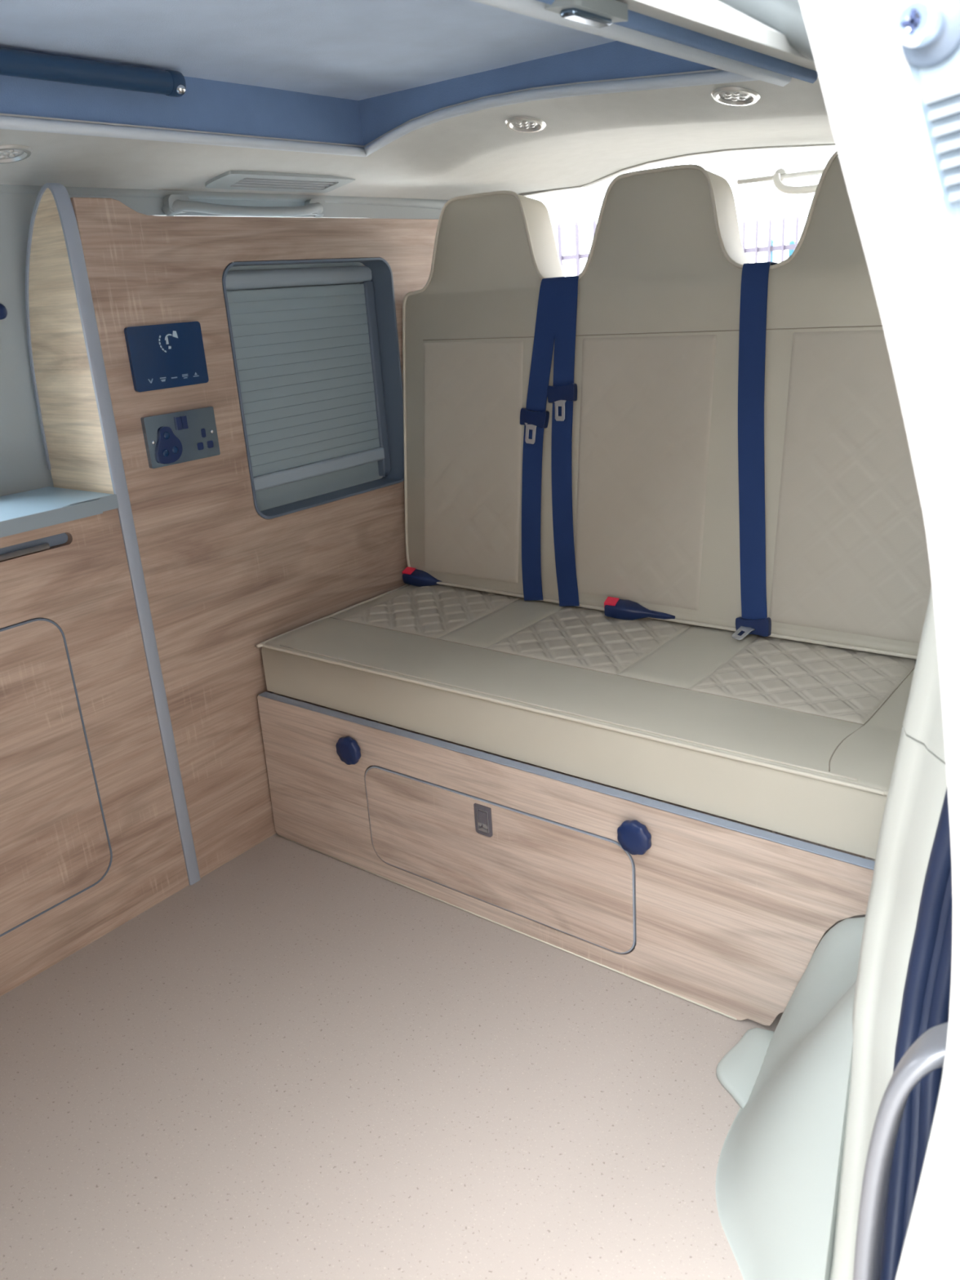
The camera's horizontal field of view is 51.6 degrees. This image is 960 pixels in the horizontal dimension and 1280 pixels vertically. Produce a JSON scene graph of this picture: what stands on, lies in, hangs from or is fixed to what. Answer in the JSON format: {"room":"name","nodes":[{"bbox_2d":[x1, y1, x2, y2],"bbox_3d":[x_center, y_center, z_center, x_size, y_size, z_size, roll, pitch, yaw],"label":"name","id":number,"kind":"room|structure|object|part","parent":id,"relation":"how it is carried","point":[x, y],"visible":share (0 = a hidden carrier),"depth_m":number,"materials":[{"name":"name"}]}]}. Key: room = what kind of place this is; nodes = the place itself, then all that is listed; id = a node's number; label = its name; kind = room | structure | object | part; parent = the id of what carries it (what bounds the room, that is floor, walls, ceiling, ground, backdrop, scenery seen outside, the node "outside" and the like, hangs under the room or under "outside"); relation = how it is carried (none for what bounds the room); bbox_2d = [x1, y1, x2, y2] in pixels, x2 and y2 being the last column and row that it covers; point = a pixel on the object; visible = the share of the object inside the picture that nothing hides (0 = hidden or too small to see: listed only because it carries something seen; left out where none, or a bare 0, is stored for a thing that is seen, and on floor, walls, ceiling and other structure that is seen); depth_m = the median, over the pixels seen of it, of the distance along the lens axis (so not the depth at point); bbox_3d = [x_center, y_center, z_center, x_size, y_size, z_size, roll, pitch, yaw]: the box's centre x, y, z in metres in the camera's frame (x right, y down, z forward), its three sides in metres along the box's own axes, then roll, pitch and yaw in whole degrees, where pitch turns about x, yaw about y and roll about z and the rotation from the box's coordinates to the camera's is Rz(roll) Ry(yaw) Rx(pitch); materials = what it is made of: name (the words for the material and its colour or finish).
{"room":"vehicle interior","nodes":[
{"label":"vehicle interior","id":0,"kind":"room"},
{"bbox_2d":[0,193,441,496],"bbox_3d":[-0.773,-0.156,1.852,0.098,1.330,2.820,11,25,36],"label":"wall","id":1,"kind":"structure","parent":0,"point":[23,460],"depth_m":1.73,"materials":[{"name":"grey"}]},
{"bbox_2d":[0,303,7,319],"bbox_3d":[-0.803,-0.548,1.657,0.013,0.026,0.026,11,25,36],"label":"knob","id":2,"kind":"object","parent":1,"relation":"attached to","point":[3,312],"depth_m":1.66,"materials":[{"name":"blue plastic"}]},
{"bbox_2d":[0,184,448,208],"bbox_3d":[-0.779,-0.732,1.618,0.019,0.036,2.720,11,25,36],"label":"trim","id":3,"kind":"structure","parent":1,"relation":"attached to","point":[4,188],"depth_m":1.96,"materials":[{"name":"grey plastic"}]},
{"bbox_2d":[161,194,325,217],"bbox_3d":[-0.458,-0.868,1.994,0.055,0.041,0.416,11,25,36],"label":"handle","id":4,"kind":"object","parent":1,"relation":"attached to","point":[174,204],"visible":1,"depth_m":1.94,"materials":[{"name":"grey plastic"}]},
{"bbox_2d":[0,0,835,199],"bbox_3d":[-0.280,-0.698,1.197,1.335,0.222,2.785,11,25,36],"label":"ceiling","id":5,"kind":"structure","parent":0,"point":[400,99],"depth_m":1.58,"materials":[{"name":"plastic"}]},
{"bbox_2d":[0,144,32,163],"bbox_3d":[-0.707,-0.726,1.478,0.074,0.021,0.075,9,23,32],"label":"recessed light","id":6,"kind":"object","parent":5,"relation":"in","point":[9,153],"visible":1,"depth_m":1.48,"materials":[{"name":"white metal"}]},
{"bbox_2d":[0,47,186,97],"bbox_3d":[-0.755,-0.716,1.185,0.039,0.036,0.963,11,25,36],"label":"tube","id":7,"kind":"object","parent":5,"relation":"attached to","point":[13,62],"visible":1,"depth_m":1.41,"materials":[{"name":"blue fabric"}]},
{"bbox_2d":[204,170,355,192],"bbox_3d":[-0.390,-0.904,1.956,0.085,0.024,0.333,11,25,36],"label":"ceiling vent","id":8,"kind":"object","parent":5,"relation":"in","point":[230,180],"visible":0.97,"depth_m":1.94,"materials":[{"name":"grey plastic"}]},
{"bbox_2d":[505,115,546,133],"bbox_3d":[0.083,-0.937,1.800,0.075,0.024,0.074,9,23,32],"label":"recessed light","id":9,"kind":"object","parent":5,"relation":"in","point":[522,122],"visible":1,"depth_m":1.80,"materials":[{"name":"white metal"}]},
{"bbox_2d":[544,0,627,27],"bbox_3d":[0.102,-0.599,0.942,0.040,0.023,0.097,11,25,36],"label":"light","id":10,"kind":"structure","parent":5,"relation":"attached to","point":[595,13],"depth_m":0.93,"materials":[{"name":"grey"}]},
{"bbox_3d":[0.101,-0.591,0.942,0.017,0.007,0.070,11,25,36],"label":"catch lever","id":11,"kind":"part","parent":10,"relation":"part of","materials":[{"name":"silver metal"}]},
{"bbox_2d":[711,86,759,106],"bbox_3d":[0.396,-0.844,1.537,0.074,0.025,0.075,-18,24,-33],"label":"recessed light","id":12,"kind":"object","parent":5,"relation":"in","point":[729,95],"visible":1,"depth_m":1.53,"materials":[{"name":"white metal"}]},
{"bbox_2d":[718,0,815,62],"bbox_3d":[0.259,-0.532,0.844,0.375,0.282,0.122,11,25,36],"label":"trim","id":13,"kind":"structure","parent":5,"relation":"attached to","point":[786,17],"depth_m":0.83,"materials":[{"name":"grey plastic"}]},
{"bbox_2d":[0,833,875,1279],"bbox_3d":[-0.174,0.563,1.656,1.570,0.030,2.820,11,25,36],"label":"floor","id":14,"kind":"structure","parent":0,"point":[297,1062],"depth_m":1.39,"materials":[{"name":"plastic"}]},
{"bbox_2d":[0,508,189,996],"bbox_3d":[-1.028,0.291,1.431,0.207,0.746,1.182,11,25,36],"label":"base cabinet","id":15,"kind":"object","parent":14,"relation":"on","point":[91,842],"visible":1,"depth_m":1.68,"materials":[{"name":"brown wood"}]},
{"bbox_3d":[-0.853,0.273,1.505,0.017,0.492,0.564,11,25,36],"label":"door","id":16,"kind":"part","parent":15,"relation":"part of","materials":[{"name":"brown wood"}]},
{"bbox_2d":[0,486,119,537],"bbox_3d":[-1.047,-0.070,1.297,0.224,0.023,1.180,11,25,36],"label":"countertop","id":17,"kind":"structure","parent":15,"relation":"on","point":[29,510],"depth_m":1.62,"materials":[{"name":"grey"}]},
{"bbox_2d":[25,182,199,885],"bbox_3d":[-0.681,-0.131,1.791,0.214,1.252,0.024,11,25,36],"label":"divider panel","id":18,"kind":"object","parent":14,"relation":"on","point":[78,429],"visible":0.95,"depth_m":1.66,"materials":[{"name":"brown wood"}]},
{"bbox_2d":[70,197,438,878],"bbox_3d":[-0.221,-0.310,2.236,0.062,1.230,1.294,11,25,36],"label":"panel","id":19,"kind":"object","parent":14,"relation":"on","point":[224,576],"visible":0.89,"depth_m":1.89,"materials":[{"name":"brown wood"}]},
{"bbox_2d":[124,321,208,391],"bbox_3d":[-0.537,-0.489,1.709,0.007,0.105,0.150,11,25,36],"label":"control panel","id":20,"kind":"object","parent":19,"relation":"attached to","point":[170,355],"visible":1,"depth_m":1.70,"materials":[{"name":"blue plastic"}]},
{"bbox_2d":[140,406,220,468],"bbox_3d":[-0.524,-0.359,1.753,0.016,0.087,0.147,11,25,36],"label":"power socket","id":21,"kind":"object","parent":19,"relation":"attached to","point":[171,438],"visible":1,"depth_m":1.74,"materials":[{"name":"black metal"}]},
{"bbox_2d":[174,416,182,430],"bbox_3d":[-0.528,-0.380,1.738,0.004,0.022,0.010,11,25,36],"label":"switch","id":22,"kind":"object","parent":21,"relation":"attached to","point":[178,420],"depth_m":1.74,"materials":[{"name":"blue plastic"}]},
{"bbox_2d":[180,415,188,429],"bbox_3d":[-0.521,-0.383,1.747,0.004,0.022,0.010,11,25,36],"label":"switch","id":23,"kind":"object","parent":21,"relation":"attached to","point":[184,419],"depth_m":1.75,"materials":[{"name":"blue plastic"}]},
{"bbox_2d":[225,262,391,511],"bbox_3d":[-0.360,-0.529,2.048,0.032,0.475,0.455,11,25,36],"label":"roller blind","id":24,"kind":"object","parent":19,"relation":"attached to","point":[306,338],"visible":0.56,"depth_m":2.04,"materials":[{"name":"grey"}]},
{"bbox_3d":[-0.233,-0.574,2.205,0.027,0.420,0.024,11,25,36],"label":"rail","id":25,"kind":"part","parent":24,"relation":"part of","materials":[{"name":"grey plastic"}]},
{"bbox_2d":[255,150,932,1025],"bbox_3d":[0.213,-0.174,1.765,1.221,1.233,0.700,11,25,36],"label":"seat","id":26,"kind":"object","parent":14,"relation":"on","point":[681,806],"visible":0.94,"depth_m":1.72,"materials":[{"name":"beige leather"}]},
{"bbox_3d":[-0.242,0.203,1.834,0.054,0.056,0.020,11,25,36],"label":"knob","id":27,"kind":"part","parent":26,"relation":"part of","materials":[{"name":"blue plastic"}]},
{"bbox_2d":[402,566,443,586],"bbox_3d":[-0.124,-0.141,2.244,0.104,0.039,0.039,8,23,30],"label":"seat belt buckle","id":28,"kind":"object","parent":26,"relation":"on","point":[411,575],"visible":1,"depth_m":2.24,"materials":[{"name":"blue plastic"}]},
{"bbox_3d":[-0.095,-0.071,2.095,0.259,0.006,0.303,11,25,36],"label":"quilted panel","id":29,"kind":"part","parent":26,"relation":"part of","materials":[{"name":"beige leather"}]},
{"bbox_3d":[-0.021,-0.378,2.110,0.264,0.491,0.066,11,25,36],"label":"quilted panel","id":30,"kind":"part","parent":26,"relation":"part of","materials":[{"name":"beige"}]},
{"bbox_3d":[0.005,0.306,1.681,0.023,0.041,0.002,11,25,36],"label":"lock frame","id":31,"kind":"part","parent":26,"relation":"part of","materials":[{"name":"silver metal"}]},
{"bbox_3d":[0.006,0.306,1.683,0.035,0.057,0.004,11,25,36],"label":"lock plate","id":32,"kind":"part","parent":26,"relation":"part of","materials":[{"name":"grey metal"}]},
{"bbox_3d":[0.055,-0.041,1.983,0.117,0.005,0.303,11,25,36],"label":"plain panel","id":33,"kind":"part","parent":26,"relation":"part of","materials":[{"name":"beige leather"}]},
{"bbox_2d":[520,276,562,600],"bbox_3d":[0.160,-0.405,2.029,0.212,0.633,0.075,-19,24,-36],"label":"belt","id":34,"kind":"object","parent":26,"relation":"on","point":[534,418],"visible":0.88,"depth_m":1.99,"materials":[{"name":"blue fabric"}]},
{"bbox_2d":[546,275,579,606],"bbox_3d":[0.205,-0.396,1.995,0.086,0.632,0.202,11,25,36],"label":"belt","id":35,"kind":"object","parent":26,"relation":"on","point":[563,391],"visible":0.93,"depth_m":1.95,"materials":[{"name":"blue fabric"}]},
{"bbox_3d":[0.048,0.350,1.682,1.218,0.320,0.018,11,25,36],"label":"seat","id":36,"kind":"part","parent":26,"relation":"part of","materials":[{"name":"brown wood"}]},
{"bbox_2d":[261,585,915,858],"bbox_3d":[0.210,0.063,1.814,1.204,0.105,0.538,11,25,36],"label":"seat cushion","id":37,"kind":"object","parent":26,"relation":"on","point":[797,736],"depth_m":1.62,"materials":[{"name":"beige leather"}]},
{"bbox_3d":[0.212,-0.011,1.866,0.276,0.006,0.303,11,25,36],"label":"quilted panel","id":38,"kind":"part","parent":26,"relation":"part of","materials":[{"name":"beige leather"}]},
{"bbox_3d":[0.232,0.294,1.482,0.054,0.056,0.020,11,25,36],"label":"knob","id":39,"kind":"part","parent":26,"relation":"part of","materials":[{"name":"blue plastic"}]},
{"bbox_2d":[604,596,675,620],"bbox_3d":[0.309,-0.057,1.911,0.139,0.039,0.039,7,22,27],"label":"seat belt buckle","id":40,"kind":"object","parent":26,"relation":"on","point":[614,607],"visible":1,"depth_m":1.91,"materials":[{"name":"blue plastic"}]},
{"bbox_3d":[0.301,-0.315,1.871,0.276,0.491,0.066,11,25,36],"label":"quilted panel","id":41,"kind":"part","parent":26,"relation":"part of","materials":[{"name":"beige"}]},
{"bbox_3d":[0.344,-0.447,1.877,1.207,0.807,0.210,11,25,36],"label":"backrest","id":42,"kind":"part","parent":26,"relation":"part of","materials":[{"name":"beige leather"}]},
{"bbox_3d":[0.375,0.022,1.745,0.132,0.005,0.303,11,25,36],"label":"plain panel","id":43,"kind":"part","parent":26,"relation":"part of","materials":[{"name":"beige leather"}]},
{"bbox_2d":[732,262,777,639],"bbox_3d":[0.496,-0.333,1.759,0.079,0.632,0.248,4,21,22],"label":"belt","id":44,"kind":"object","parent":26,"relation":"on","point":[753,620],"visible":0.91,"depth_m":1.72,"materials":[{"name":"blue fabric"}]},
{"bbox_3d":[0.537,0.053,1.625,0.274,0.006,0.303,11,25,36],"label":"quilted panel","id":45,"kind":"part","parent":26,"relation":"part of","materials":[{"name":"beige leather"}]},
{"bbox_3d":[0.626,-0.252,1.629,0.274,0.491,0.066,11,25,36],"label":"quilted panel","id":46,"kind":"part","parent":26,"relation":"part of","materials":[{"name":"beige"}]},
{"bbox_2d":[715,917,865,1279],"bbox_3d":[0.328,0.534,1.123,0.294,0.377,0.582,11,25,36],"label":"trim","id":47,"kind":"structure","parent":14,"relation":"on","point":[779,1168],"depth_m":1.11,"materials":[{"name":"grey plastic"}]},
{"bbox_3d":[0.392,0.599,1.385,0.107,0.012,0.158,11,25,36],"label":"foot moulding","id":48,"kind":"part","parent":47,"relation":"part of","materials":[{"name":"grey plastic"}]},
{"bbox_2d":[519,143,836,196],"bbox_3d":[0.623,-0.499,2.450,1.570,1.390,0.040,11,25,36],"label":"trim","id":49,"kind":"structure","parent":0,"point":[624,171],"depth_m":2.34,"materials":[{"name":"grey plastic"}]},
{"bbox_2d":[737,168,824,194],"bbox_3d":[0.808,-0.965,2.042,0.600,0.060,0.053,11,25,36],"label":"handle","id":50,"kind":"object","parent":49,"relation":"attached to","point":[780,175],"visible":0.48,"depth_m":2.14,"materials":[{"name":"white paint"}]},
{"bbox_3d":[0.817,-0.981,2.050,0.600,0.011,0.011,11,25,36],"label":"rail","id":51,"kind":"part","parent":50,"relation":"part of","materials":[{"name":"white paint"}]},
{"bbox_3d":[0.817,-0.173,1.527,0.224,1.310,1.360,11,25,36],"label":"wall","id":52,"kind":"structure","parent":0,"visible":0},
{"bbox_2d":[799,0,959,1279],"bbox_3d":[0.642,0.136,1.120,0.308,1.649,1.058,11,25,36],"label":"sliding door","id":53,"kind":"structure","parent":52,"relation":"in","point":[889,70],"depth_m":0.59,"materials":[{"name":"white paint"}]},
{"bbox_3d":[0.368,0.505,0.870,0.074,0.410,0.046,0,20,10],"label":"pull handle","id":54,"kind":"part","parent":53,"relation":"part of","materials":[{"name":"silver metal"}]},
{"bbox_2d":[901,0,959,67],"bbox_3d":[0.252,-0.341,0.553,0.038,0.038,0.006,11,25,36],"label":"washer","id":55,"kind":"object","parent":53,"relation":"in","point":[941,49],"depth_m":0.55,"materials":[{"name":"white plastic"}]},
{"bbox_2d":[829,726,947,1279],"bbox_3d":[0.378,0.457,0.925,0.113,0.667,0.474,8,23,30],"label":"trim","id":56,"kind":"structure","parent":52,"relation":"attached to","point":[918,784],"depth_m":0.99,"materials":[{"name":"grey plastic"}]},
{"bbox_2d":[879,785,952,1279],"bbox_3d":[0.204,0.084,0.838,0.449,1.463,0.366,11,25,36],"label":"curtain","id":57,"kind":"object","parent":52,"relation":"attached to","point":[926,1000],"visible":0.55,"depth_m":0.94,"materials":[{"name":"blue fabric"}]},
{"bbox_2d":[902,584,946,763],"bbox_3d":[0.426,-0.158,0.861,0.140,0.538,0.122,11,25,36],"label":"trim","id":58,"kind":"structure","parent":52,"relation":"attached to","point":[923,722],"depth_m":0.92,"materials":[{"name":"grey plastic"}]},
{"label":"outside","id":59,"kind":"structure","parent":0,"visible":0},
{"bbox_3d":[-0.400,0.880,2.259,80.000,0.040,80.000,11,25,36],"label":"ground","id":60,"kind":"structure","parent":59,"visible":0},
{"bbox_2d":[556,217,596,275],"bbox_3d":[0.819,-2.350,8.066,1.314,1.978,0.050,11,25,36],"label":"metal fence","id":61,"kind":"object","parent":60,"relation":"on","point":[577,256],"visible":0.18,"depth_m":7.82,"materials":[{"name":"grey metal"}]},
{"bbox_3d":[0.783,-3.026,7.829,1.300,0.036,0.030,11,25,36],"label":"rail","id":62,"kind":"part","parent":61,"relation":"part of","materials":[{"name":"grey metal"}]},
{"bbox_2d":[742,212,799,262],"bbox_3d":[2.313,-2.097,7.211,1.658,1.878,0.050,11,25,36],"label":"metal fence","id":63,"kind":"object","parent":60,"relation":"on","point":[782,247],"visible":0.15,"depth_m":7.08,"materials":[{"name":"grey metal"}]},
{"bbox_3d":[2.276,-2.771,6.977,1.650,0.036,0.030,11,25,36],"label":"rail","id":64,"kind":"part","parent":63,"relation":"part of","materials":[{"name":"grey metal"}]},
{"bbox_2d":[767,239,773,262],"bbox_3d":[2.221,-2.175,7.676,0.100,1.728,0.100,11,25,36],"label":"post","id":65,"kind":"object","parent":60,"relation":"on","point":[772,241],"visible":0.11,"depth_m":7.40,"materials":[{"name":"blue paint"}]},
{"bbox_2d":[788,240,795,257],"bbox_3d":[2.351,-2.140,7.584,0.100,1.708,0.100,11,25,36],"label":"post","id":66,"kind":"object","parent":60,"relation":"on","point":[791,242],"visible":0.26,"depth_m":7.30,"materials":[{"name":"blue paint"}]}
]}

